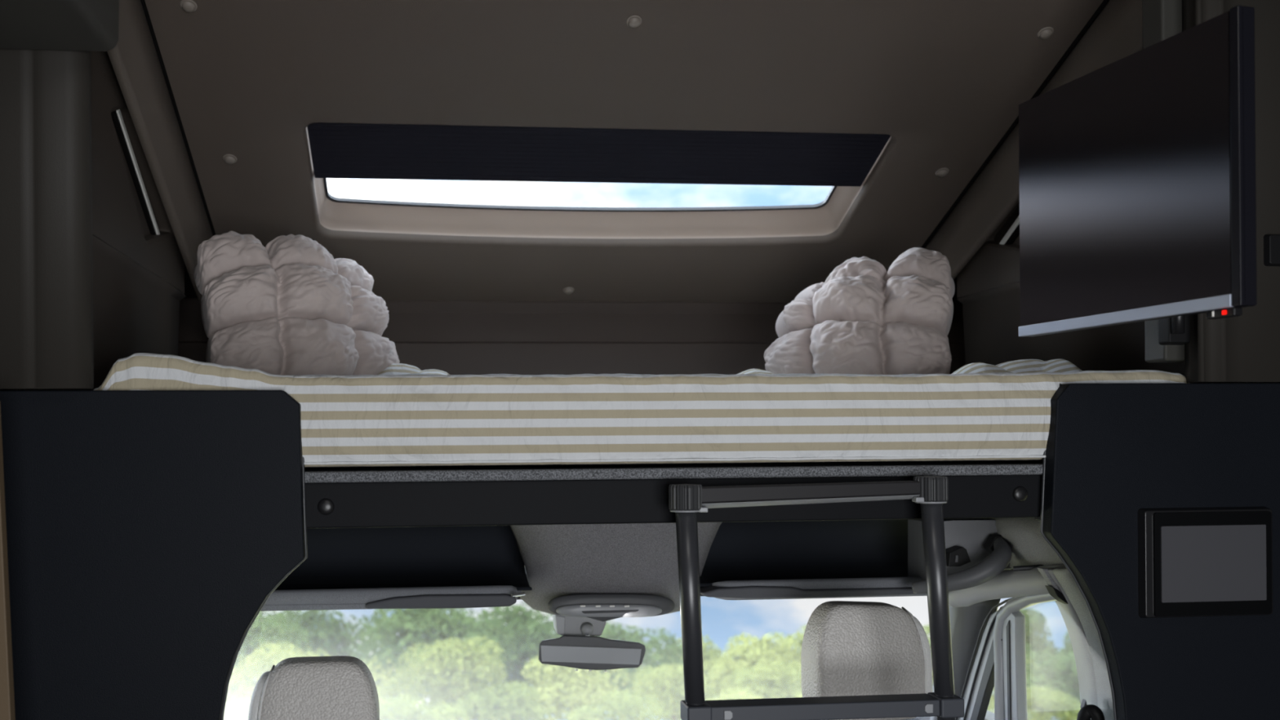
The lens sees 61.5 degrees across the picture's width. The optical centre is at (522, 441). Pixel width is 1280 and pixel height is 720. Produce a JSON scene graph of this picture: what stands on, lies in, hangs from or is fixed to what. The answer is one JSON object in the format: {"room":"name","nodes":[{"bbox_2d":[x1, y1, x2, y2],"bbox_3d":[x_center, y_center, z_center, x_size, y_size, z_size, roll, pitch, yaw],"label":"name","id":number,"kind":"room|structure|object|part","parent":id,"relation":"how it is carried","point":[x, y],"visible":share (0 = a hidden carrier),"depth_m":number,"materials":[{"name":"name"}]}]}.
{"room":"vehicle interior","nodes":[
{"label":"vehicle interior","id":0,"kind":"room"},
{"bbox_2d":[76,51,185,390],"bbox_3d":[-0.904,-0.498,2.405,0.040,1.071,1.160,0,0,-6],"label":"wall","id":1,"kind":"structure","parent":0,"point":[139,274],"depth_m":2.39,"materials":[{"name":"grey plastic"}]},
{"bbox_2d":[0,0,119,51],"bbox_3d":[-0.797,-0.864,1.290,0.354,0.444,0.920,0,0,-6],"label":"upper cabinet","id":2,"kind":"object","parent":1,"relation":"attached to","point":[91,25],"visible":1,"depth_m":1.66,"materials":[{"name":"grey plastic"}]},
{"bbox_3d":[-0.902,-0.191,2.410,0.040,0.455,1.130,0,0,-5],"label":"panel","id":3,"kind":"part","parent":1,"relation":"part of","materials":[{"name":"grey plastic"}]},
{"bbox_2d":[111,109,159,235],"bbox_3d":[-0.935,-0.636,2.575,0.026,0.248,0.402,0,0,-6],"label":"light","id":4,"kind":"object","parent":1,"relation":"attached to","point":[117,117],"visible":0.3,"depth_m":2.54,"materials":[{"name":"white plastic"}]},
{"bbox_2d":[106,0,215,306],"bbox_3d":[-0.868,-0.688,2.629,0.059,0.798,1.482,0,0,-6],"label":"trim","id":5,"kind":"structure","parent":1,"relation":"attached to","point":[135,61],"depth_m":2.50,"materials":[{"name":"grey plastic"}]},
{"bbox_2d":[182,263,197,298],"bbox_3d":[-1.024,-0.774,2.615,0.435,0.732,1.600,0,0,-6],"label":"wall","id":6,"kind":"structure","parent":0,"point":[189,292],"depth_m":3.27,"materials":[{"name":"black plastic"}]},
{"bbox_2d":[177,298,965,374],"bbox_3d":[0.145,-0.168,3.447,2.942,0.713,0.075,0,0,-6],"label":"wall","id":7,"kind":"structure","parent":0,"point":[451,337],"depth_m":3.45,"materials":[{"name":"grey plastic"}]},
{"bbox_2d":[144,0,1103,302],"bbox_3d":[0.209,-0.772,2.728,2.102,0.663,1.490,0,0,-6],"label":"ceiling","id":8,"kind":"structure","parent":0,"point":[946,80],"depth_m":2.57,"materials":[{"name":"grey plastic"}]},
{"bbox_2d":[306,127,891,238],"bbox_3d":[0.196,-0.729,2.933,1.520,0.252,0.457,0,0,-6],"label":"frame","id":9,"kind":"structure","parent":8,"relation":"attached to","point":[824,217],"depth_m":3.12,"materials":[{"name":"beige plastic"}]},
{"bbox_2d":[306,122,890,186],"bbox_3d":[0.206,-0.760,2.823,1.512,0.098,0.228,0,0,-6],"label":"roller blind","id":10,"kind":"object","parent":9,"relation":"attached to","point":[338,150],"visible":0.93,"depth_m":2.82,"materials":[{"name":"black fabric"}]},
{"bbox_3d":[0.197,-0.720,2.915,1.512,0.018,0.024,0,0,-5],"label":"rail","id":11,"kind":"part","parent":10,"relation":"part of","materials":[{"name":"plastic"}]},
{"bbox_2d":[919,685,994,719],"bbox_3d":[1.194,1.041,2.550,0.050,0.700,0.950,0,0,-6],"label":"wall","id":12,"kind":"structure","parent":0,"point":[989,715],"depth_m":2.71,"materials":[{"name":"grey"}]},
{"bbox_2d":[904,716,919,719],"bbox_3d":[0.075,0.970,3.112,2.170,0.348,0.453,0,0,-6],"label":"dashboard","id":13,"kind":"object","parent":12,"relation":"attached to","point":[917,717],"visible":0.02,"depth_m":3.06,"materials":[{"name":"grey plastic"}]},
{"bbox_2d":[929,598,1000,719],"bbox_3d":[1.104,0.705,2.815,0.092,0.662,0.510,0,0,-2],"label":"trim","id":14,"kind":"structure","parent":12,"relation":"attached to","point":[966,622],"depth_m":2.64,"materials":[{"name":"grey plastic"}]},
{"bbox_2d":[955,593,1057,719],"bbox_3d":[1.113,0.659,2.445,0.035,0.758,0.769,0,0,-6],"label":"door","id":15,"kind":"structure","parent":12,"relation":"in","point":[1000,661],"depth_m":2.45,"materials":[{"name":"grey paint"}]},
{"bbox_2d":[948,564,1114,719],"bbox_3d":[1.096,0.503,2.304,0.247,0.531,0.534,0,0,7],"label":"door frame","id":16,"kind":"structure","parent":12,"relation":"attached to","point":[1094,684],"depth_m":2.23,"materials":[{"name":"grey plastic"}]},
{"bbox_2d":[1037,567,1067,604],"bbox_3d":[1.102,0.299,2.205,0.063,0.077,0.030,0,0,-6],"label":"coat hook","id":17,"kind":"object","parent":12,"relation":"attached to","point":[1052,588],"visible":0.62,"depth_m":2.20,"materials":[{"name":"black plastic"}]},
{"bbox_2d":[1076,698,1105,719],"bbox_3d":[1.131,0.929,2.116,0.048,0.824,0.059,0,0,-44],"label":"guide","id":18,"kind":"object","parent":12,"relation":"attached to","point":[1086,712],"visible":1,"depth_m":2.10,"materials":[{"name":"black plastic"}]},
{"bbox_2d":[951,276,962,302],"bbox_3d":[1.442,-0.794,2.852,0.435,0.732,1.600,0,0,-6],"label":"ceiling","id":19,"kind":"structure","parent":0,"point":[954,297],"depth_m":3.52,"materials":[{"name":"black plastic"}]},
{"bbox_2d":[956,201,1184,375],"bbox_3d":[1.372,-0.516,2.624,0.040,1.070,1.160,0,0,-6],"label":"wall","id":20,"kind":"structure","parent":0,"point":[988,285],"depth_m":2.93,"materials":[{"name":"grey plastic"}]},
{"bbox_2d":[999,215,1019,244],"bbox_3d":[1.364,-0.654,2.796,0.026,0.248,0.402,0,0,-6],"label":"light","id":21,"kind":"object","parent":20,"relation":"attached to","point":[1013,233],"visible":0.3,"depth_m":2.93,"materials":[{"name":"white plastic"}]},
{"bbox_2d":[920,0,1142,279],"bbox_3d":[1.289,-0.707,2.838,0.056,0.796,1.482,0,0,-6],"label":"trim","id":22,"kind":"structure","parent":20,"relation":"attached to","point":[1115,34],"depth_m":2.82,"materials":[{"name":"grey plastic"}]},
{"bbox_3d":[1.374,-0.207,2.629,0.040,0.452,1.130,0,0,-5],"label":"panel","id":23,"kind":"part","parent":20,"relation":"part of","materials":[{"name":"grey plastic"}]},
{"bbox_3d":[0.222,0.141,2.658,2.750,0.010,0.650,0,0,-6],"label":"ceiling","id":24,"kind":"structure","parent":0,"visible":0},
{"bbox_2d":[264,525,532,604],"bbox_3d":[-0.442,0.281,2.504,0.917,0.221,0.430,0,0,-6],"label":"shelf","id":25,"kind":"object","parent":24,"relation":"attached to","point":[358,565],"visible":0.5,"depth_m":2.63,"materials":[{"name":"black plastic"}]},
{"bbox_2d":[260,591,525,611],"bbox_3d":[-0.295,0.362,2.459,0.592,0.037,0.178,0,0,-6],"label":"sun visor","id":26,"kind":"object","parent":25,"relation":"attached to","point":[426,601],"visible":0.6,"depth_m":2.40,"materials":[{"name":"grey plastic"}]},
{"bbox_2d":[510,522,721,622],"bbox_3d":[0.215,0.298,2.653,0.545,0.306,0.480,0,0,-6],"label":"console","id":27,"kind":"object","parent":24,"relation":"attached to","point":[602,572],"visible":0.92,"depth_m":2.48,"materials":[{"name":"fabric"}]},
{"bbox_2d":[555,604,662,617],"bbox_3d":[0.211,0.403,2.542,0.279,0.054,0.140,0,0,-5],"label":"dome lamp","id":28,"kind":"object","parent":27,"relation":"attached to","point":[568,610],"depth_m":2.48,"materials":[{"name":"white plastic"}]},
{"bbox_2d":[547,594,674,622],"bbox_3d":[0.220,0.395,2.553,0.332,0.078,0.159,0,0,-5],"label":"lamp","id":29,"kind":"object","parent":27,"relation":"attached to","point":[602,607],"depth_m":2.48,"materials":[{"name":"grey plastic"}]},
{"bbox_2d":[304,459,1043,528],"bbox_3d":[0.221,0.102,2.677,2.812,0.108,1.503,0,0,-6],"label":"platform","id":30,"kind":"object","parent":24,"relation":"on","point":[445,495],"visible":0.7,"depth_m":1.93,"materials":[{"name":"plastic"}]},
{"bbox_2d":[93,352,1186,466],"bbox_3d":[0.201,-0.061,2.656,2.040,0.201,1.503,0,0,-6],"label":"mattress","id":31,"kind":"object","parent":30,"relation":"on","point":[597,419],"visible":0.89,"depth_m":1.91,"materials":[{"name":"fabric"}]},
{"bbox_2d":[290,359,1081,376],"bbox_3d":[0.215,-0.160,2.658,1.940,0.092,1.250,0,0,-6],"label":"blanket","id":32,"kind":"object","parent":31,"relation":"on","point":[1021,366],"visible":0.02,"depth_m":2.34,"materials":[{"name":"fabric"}]},
{"bbox_2d":[193,231,399,375],"bbox_3d":[-0.540,-0.320,2.649,0.347,0.395,0.568,0,0,41],"label":"pillow","id":33,"kind":"object","parent":32,"relation":"on","point":[286,306],"visible":0.91,"depth_m":2.51,"materials":[{"name":"grey fabric"}]},
{"bbox_2d":[764,247,955,374],"bbox_3d":[0.876,-0.318,2.791,0.369,0.368,0.518,0,0,-42],"label":"pillow","id":34,"kind":"object","parent":32,"relation":"on","point":[866,318],"visible":0.92,"depth_m":2.66,"materials":[{"name":"grey fabric"}]},
{"bbox_2d":[699,519,927,599],"bbox_3d":[0.775,0.272,2.621,0.732,0.221,0.430,0,0,-6],"label":"shelf","id":35,"kind":"object","parent":24,"relation":"attached to","point":[836,553],"visible":0.52,"depth_m":2.74,"materials":[{"name":"black plastic"}]},
{"bbox_2d":[700,585,924,598],"bbox_3d":[0.678,0.350,2.562,0.546,0.034,0.160,0,0,-6],"label":"sun visor","id":36,"kind":"object","parent":35,"relation":"attached to","point":[743,592],"visible":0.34,"depth_m":2.48,"materials":[{"name":"grey plastic"}]},
{"bbox_2d":[907,518,1011,580],"bbox_3d":[1.065,0.260,2.515,0.299,0.164,0.147,0,0,22],"label":"headliner corner","id":37,"kind":"object","parent":24,"relation":"attached to","point":[971,534],"visible":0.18,"depth_m":2.48,"materials":[{"name":"grey plastic"}]},
{"bbox_2d":[945,545,970,566],"bbox_3d":[0.999,0.263,2.464,0.053,0.045,0.055,0,0,-6],"label":"hook","id":38,"kind":"object","parent":37,"relation":"attached to","point":[956,556],"visible":0.8,"depth_m":2.44,"materials":[{"name":"black plastic"}]},
{"bbox_2d":[911,532,1012,593],"bbox_3d":[0.993,0.276,2.398,0.216,0.138,0.101,0,0,-1],"label":"handle","id":39,"kind":"object","parent":37,"relation":"attached to","point":[1000,551],"visible":0.92,"depth_m":2.37,"materials":[{"name":"grey plastic"}]},
{"bbox_2d":[992,517,1063,571],"bbox_3d":[1.098,0.238,2.346,0.097,0.184,0.500,0,0,-6],"label":"trim","id":40,"kind":"structure","parent":24,"relation":"attached to","point":[1030,550],"depth_m":2.29,"materials":[{"name":"plastic"}]},
{"bbox_3d":[0.516,1.571,-0.278,3.150,0.050,4.550,0,0,-6],"label":"floor","id":41,"kind":"structure","parent":0,"visible":0},
{"bbox_2d":[0,404,15,719],"bbox_3d":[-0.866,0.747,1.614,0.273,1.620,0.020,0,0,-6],"label":"tall cabinet","id":42,"kind":"object","parent":41,"relation":"on","point":[6,682],"visible":1,"depth_m":1.61,"materials":[{"name":"brown wood"}]},
{"bbox_2d":[0,390,307,719],"bbox_3d":[-0.707,0.733,1.817,0.676,1.644,0.034,0,0,-6],"label":"partition panel","id":43,"kind":"object","parent":41,"relation":"on","point":[148,532],"visible":1,"depth_m":1.81,"materials":[{"name":"black"}]},
{"bbox_2d":[668,475,964,719],"bbox_3d":[0.557,0.804,1.921,0.594,1.483,0.089,0,0,-6],"label":"ladder","id":44,"kind":"object","parent":41,"relation":"on","point":[931,492],"visible":1,"depth_m":1.89,"materials":[{"name":"black metal"}]},
{"bbox_2d":[1040,382,1279,719],"bbox_3d":[1.351,0.713,2.015,0.760,1.652,0.034,0,0,-6],"label":"partition panel","id":45,"kind":"object","parent":41,"relation":"on","point":[1113,451],"visible":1,"depth_m":1.98,"materials":[{"name":"black"}]},
{"bbox_2d":[1137,506,1272,617],"bbox_3d":[1.271,0.224,1.982,0.260,0.204,0.022,0,0,-6],"label":"control panel","id":46,"kind":"object","parent":45,"relation":"attached to","point":[1205,561],"visible":1,"depth_m":1.97,"materials":[{"name":"black plastic"}]},
{"bbox_3d":[0.207,1.373,2.656,2.600,0.050,1.350,0,0,-6],"label":"floor","id":47,"kind":"structure","parent":0,"visible":0},
{"bbox_2d":[248,655,379,719],"bbox_3d":[-0.421,0.891,2.332,0.520,0.924,0.575,0,0,-6],"label":"seat","id":48,"kind":"object","parent":47,"relation":"on","point":[339,687],"visible":1,"depth_m":2.06,"materials":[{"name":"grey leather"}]},
{"bbox_3d":[-0.511,0.557,2.106,0.052,0.203,0.116,0,0,-5],"label":"panel","id":49,"kind":"part","parent":48,"relation":"part of","materials":[{"name":"grey plastic"}]},
{"bbox_2d":[800,600,933,719],"bbox_3d":[0.688,0.839,2.439,0.520,1.012,0.575,0,0,-6],"label":"seat","id":50,"kind":"object","parent":47,"relation":"on","point":[849,647],"visible":0.7,"depth_m":2.16,"materials":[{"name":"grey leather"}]},
{"bbox_3d":[0.813,0.461,2.234,0.052,0.203,0.116,0,0,-5],"label":"panel","id":51,"kind":"part","parent":50,"relation":"part of","materials":[{"name":"white leather"}]},
{"bbox_3d":[-0.848,0.182,0.370,0.340,2.750,6.100,0,0,-6],"label":"wall","id":52,"kind":"structure","parent":0,"visible":0},
{"bbox_2d":[0,48,93,390],"bbox_3d":[-0.904,-0.641,1.784,0.351,1.104,0.075,0,0,-6],"label":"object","id":53,"kind":"structure","parent":52,"relation":"attached to","point":[46,343],"depth_m":1.76,"materials":[{"name":"grey plastic"}]},
{"bbox_3d":[1.712,0.162,0.617,0.340,2.750,6.100,0,0,-6],"label":"wall","id":54,"kind":"structure","parent":0,"visible":0},
{"bbox_2d":[1142,0,1184,362],"bbox_3d":[1.248,-0.557,2.059,0.068,0.805,0.060,0,0,-6],"label":"panel","id":55,"kind":"object","parent":54,"relation":"attached to","point":[1162,20],"visible":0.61,"depth_m":2.04,"materials":[{"name":"grey plastic"}]},
{"bbox_2d":[1158,315,1190,345],"bbox_3d":[1.172,-0.259,1.846,0.148,0.150,0.397,0,0,35],"label":"bracket","id":56,"kind":"object","parent":55,"relation":"attached to","point":[1175,331],"visible":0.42,"depth_m":2.00,"materials":[{"name":"black plastic"}]},
{"bbox_2d":[1018,4,1257,336],"bbox_3d":[0.981,-0.396,1.722,0.063,0.434,0.450,0,0,-14],"label":"television","id":57,"kind":"object","parent":56,"relation":"attached to","point":[1137,171],"visible":1,"depth_m":1.66,"materials":[{"name":"black plastic"}]},
{"bbox_2d":[1222,310,1226,315],"bbox_3d":[1.005,-0.186,1.528,0.003,0.006,0.006,0,0,-14],"label":"lamp","id":58,"kind":"object","parent":57,"relation":"on","point":[1224,312],"depth_m":1.53,"materials":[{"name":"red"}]},
{"bbox_2d":[1182,0,1279,382],"bbox_3d":[1.449,-0.662,2.013,0.423,1.098,0.072,0,0,-6],"label":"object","id":59,"kind":"structure","parent":54,"relation":"attached to","point":[1245,348],"depth_m":1.99,"materials":[{"name":"grey plastic"}]},
{"bbox_2d":[1263,234,1279,266],"bbox_3d":[1.419,-0.358,1.990,0.069,0.059,0.014,0,0,-6],"label":"wall switch","id":60,"kind":"object","parent":54,"relation":"attached to","point":[1271,242],"visible":1,"depth_m":1.98,"materials":[{"name":"black plastic"}]},
{"label":"outside","id":61,"kind":"structure","parent":0,"visible":0},
{"bbox_3d":[26.330,13.915,40.700,180.000,24.342,100.000,0,0,-6],"label":"ground","id":62,"kind":"structure","parent":61,"visible":0},
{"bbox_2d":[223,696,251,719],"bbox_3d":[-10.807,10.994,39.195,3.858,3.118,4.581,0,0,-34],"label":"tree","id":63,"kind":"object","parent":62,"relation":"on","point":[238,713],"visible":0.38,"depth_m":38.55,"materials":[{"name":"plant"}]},
{"bbox_2d":[231,610,315,702],"bbox_3d":[-16.459,13.856,60.485,9.966,10.364,9.961,0,0,4],"label":"tree","id":64,"kind":"object","parent":62,"relation":"on","point":[260,633],"visible":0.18,"depth_m":59.13,"materials":[{"name":"green plant"}]},
{"bbox_2d":[224,640,330,709],"bbox_3d":[-12.233,12.510,48.672,7.216,6.226,6.077,0,0,5],"label":"tree","id":65,"kind":"object","parent":62,"relation":"on","point":[241,689],"visible":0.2,"depth_m":48.39,"materials":[{"name":"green plant"}]},
{"bbox_2d":[249,609,400,680],"bbox_3d":[-13.392,15.958,69.366,9.681,11.216,9.530,0,0,-40],"label":"tree","id":66,"kind":"object","parent":62,"relation":"on","point":[323,632],"visible":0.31,"depth_m":68.41,"materials":[{"name":"green plant"}]},
{"bbox_2d":[360,656,411,719],"bbox_3d":[-9.315,14.640,56.893,6.991,6.002,6.686,0,0,1],"label":"tree","id":67,"kind":"object","parent":62,"relation":"on","point":[381,690],"visible":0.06,"depth_m":57.30,"materials":[{"name":"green plant"}]},
{"bbox_2d":[378,693,468,719],"bbox_3d":[-4.164,10.831,39.362,4.312,2.896,3.631,0,0,24],"label":"tree","id":68,"kind":"object","parent":62,"relation":"on","point":[397,708],"visible":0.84,"depth_m":39.01,"materials":[{"name":"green plant"}]},
{"bbox_2d":[347,608,518,715],"bbox_3d":[-5.117,13.945,62.125,9.923,10.460,9.918,0,0,3],"label":"tree","id":69,"kind":"object","parent":62,"relation":"on","point":[411,625],"visible":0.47,"depth_m":60.81,"materials":[{"name":"green plant"}]},
{"bbox_2d":[385,635,507,719],"bbox_3d":[-3.433,12.277,50.349,5.656,6.560,6.715,0,0,15],"label":"tree","id":70,"kind":"object","parent":62,"relation":"on","point":[446,679],"visible":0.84,"depth_m":48.95,"materials":[{"name":"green plant"}]},
{"bbox_2d":[439,680,551,719],"bbox_3d":[-1.065,12.431,46.931,5.058,3.621,4.857,0,0,20],"label":"tree","id":71,"kind":"object","parent":62,"relation":"on","point":[495,706],"visible":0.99,"depth_m":46.05,"materials":[{"name":"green plant"}]},
{"bbox_2d":[434,601,561,719],"bbox_3d":[-0.005,15.723,69.667,10.032,10.728,9.876,0,0,18],"label":"tree","id":72,"kind":"object","parent":62,"relation":"on","point":[530,632],"visible":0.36,"depth_m":68.11,"materials":[{"name":"green plant"}]},
{"bbox_2d":[520,656,630,719],"bbox_3d":[2.650,14.219,57.059,6.169,6.012,6.452,0,0,-22],"label":"tree","id":73,"kind":"object","parent":62,"relation":"on","point":[573,687],"visible":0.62,"depth_m":56.01,"materials":[{"name":"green plant"}]},
{"bbox_2d":[563,688,669,719],"bbox_3d":[3.459,10.742,39.427,3.957,2.702,3.332,0,0,-1],"label":"tree","id":74,"kind":"object","parent":62,"relation":"on","point":[628,706],"visible":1,"depth_m":39.35,"materials":[{"name":"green plant"}]},
{"bbox_2d":[553,619,683,719],"bbox_3d":[5.570,14.505,62.686,7.404,8.277,7.521,0,0,36],"label":"tree","id":75,"kind":"object","parent":62,"relation":"on","point":[611,633],"visible":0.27,"depth_m":62.18,"materials":[{"name":"green plant"}]},
{"bbox_2d":[622,662,715,719],"bbox_3d":[7.160,13.118,52.262,4.308,4.876,5.116,0,0,36],"label":"tree","id":76,"kind":"object","parent":62,"relation":"on","point":[672,678],"visible":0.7,"depth_m":51.20,"materials":[{"name":"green plant"}]},
{"bbox_2d":[640,635,733,719],"bbox_3d":[11.628,17.171,71.471,7.816,8.158,7.470,0,0,-40],"label":"tree","id":77,"kind":"object","parent":62,"relation":"on","point":[711,655],"visible":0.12,"depth_m":70.96,"materials":[{"name":"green plant"}]},
{"bbox_2d":[704,686,759,700],"bbox_3d":[9.565,12.522,47.241,4.369,2.887,4.178,0,0,-39],"label":"tree","id":78,"kind":"object","parent":62,"relation":"on","point":[729,696],"visible":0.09,"depth_m":47.68,"materials":[{"name":"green plant"}]},
{"bbox_2d":[702,631,801,700],"bbox_3d":[13.679,15.434,64.724,6.728,7.584,6.368,0,0,31],"label":"tree","id":79,"kind":"object","parent":62,"relation":"on","point":[769,652],"visible":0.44,"depth_m":64.27,"materials":[{"name":"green plant"}]},
{"bbox_2d":[723,659,802,698],"bbox_3d":[13.657,14.562,58.347,6.099,5.272,5.833,0,0,-17],"label":"tree","id":80,"kind":"object","parent":62,"relation":"on","point":[765,682],"visible":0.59,"depth_m":57.52,"materials":[{"name":"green plant"}]},
{"bbox_2d":[778,624,806,697],"bbox_3d":[20.039,16.721,70.892,7.334,8.503,7.671,0,0,-18],"label":"tree","id":81,"kind":"object","parent":62,"relation":"on","point":[797,644],"visible":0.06,"depth_m":71.49,"materials":[{"name":"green plant"}]},
{"bbox_2d":[794,688,802,697],"bbox_3d":[12.042,10.620,40.338,3.082,2.382,3.659,0,0,-3],"label":"tree","id":82,"kind":"object","parent":62,"relation":"on","point":[801,694],"visible":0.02,"depth_m":41.37,"materials":[{"name":"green plant"}]},
{"bbox_2d":[922,622,994,697],"bbox_3d":[28.240,16.765,73.121,8.510,8.396,8.133,0,0,-18],"label":"tree","id":83,"kind":"object","parent":62,"relation":"on","point":[926,627],"visible":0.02,"depth_m":73.51,"materials":[{"name":"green plant"}]},
{"bbox_2d":[932,657,1048,719],"bbox_3d":[25.854,14.752,60.876,5.958,6.037,7.074,0,0,-15],"label":"tree","id":84,"kind":"object","parent":62,"relation":"on","point":[1027,660],"visible":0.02,"depth_m":59.18,"materials":[{"name":"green plant"}]},
{"bbox_2d":[986,696,994,712],"bbox_3d":[18.994,12.664,48.303,4.736,2.959,4.530,0,0,-15],"label":"tree","id":85,"kind":"object","parent":62,"relation":"on","point":[991,708],"visible":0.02,"depth_m":47.79,"materials":[{"name":"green plant"}]},
{"bbox_2d":[1020,608,1062,689],"bbox_3d":[31.094,14.661,66.303,4.614,8.837,5.670,0,0,42],"label":"tree","id":86,"kind":"object","parent":62,"relation":"on","point":[1034,620],"visible":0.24,"depth_m":65.30,"materials":[{"name":"green plant"}]},
{"bbox_2d":[1026,648,1080,719],"bbox_3d":[27.274,12.799,53.176,5.390,4.974,5.393,0,0,19],"label":"tree","id":87,"kind":"object","parent":62,"relation":"on","point":[1064,681],"visible":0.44,"depth_m":52.32,"materials":[{"name":"green plant"}]},
{"bbox_2d":[1026,684,1080,719],"bbox_3d":[20.230,10.562,41.128,3.273,2.207,3.143,0,0,-1],"label":"tree","id":88,"kind":"object","parent":62,"relation":"on","point":[1038,706],"visible":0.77,"depth_m":40.64,"materials":[{"name":"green plant"}]},
{"bbox_2d":[1057,630,1073,671],"bbox_3d":[39.288,16.750,73.769,4.938,8.470,4.019,0,0,-24],"label":"tree","id":89,"kind":"object","parent":62,"relation":"on","point":[1068,648],"visible":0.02,"depth_m":74.27,"materials":[{"name":"green plant"}]},
{"bbox_3d":[0.137,1.322,3.378,2.600,0.155,0.200,0,0,-6],"label":"wall","id":90,"kind":"structure","parent":0,"visible":0},
{"bbox_3d":[0.069,0.729,2.998,2.100,0.792,0.803,0,0,-6],"label":"window","id":91,"kind":"structure","parent":90,"relation":"in","visible":0},
{"bbox_2d":[538,614,645,671],"bbox_3d":[0.176,0.516,2.793,0.280,0.154,0.092,0,0,-6],"label":"mirror","id":92,"kind":"object","parent":91,"relation":"attached to","point":[579,646],"visible":0.88,"depth_m":2.75,"materials":[{"name":"grey mirror"}]},
{"bbox_2d":[555,615,564,635],"bbox_3d":[0.097,0.477,2.778,0.026,0.055,0.020,0,0,-5],"label":"mount","id":93,"kind":"object","parent":92,"relation":"attached to","point":[559,620],"depth_m":2.77,"materials":[{"name":"grey plastic"}]}
]}

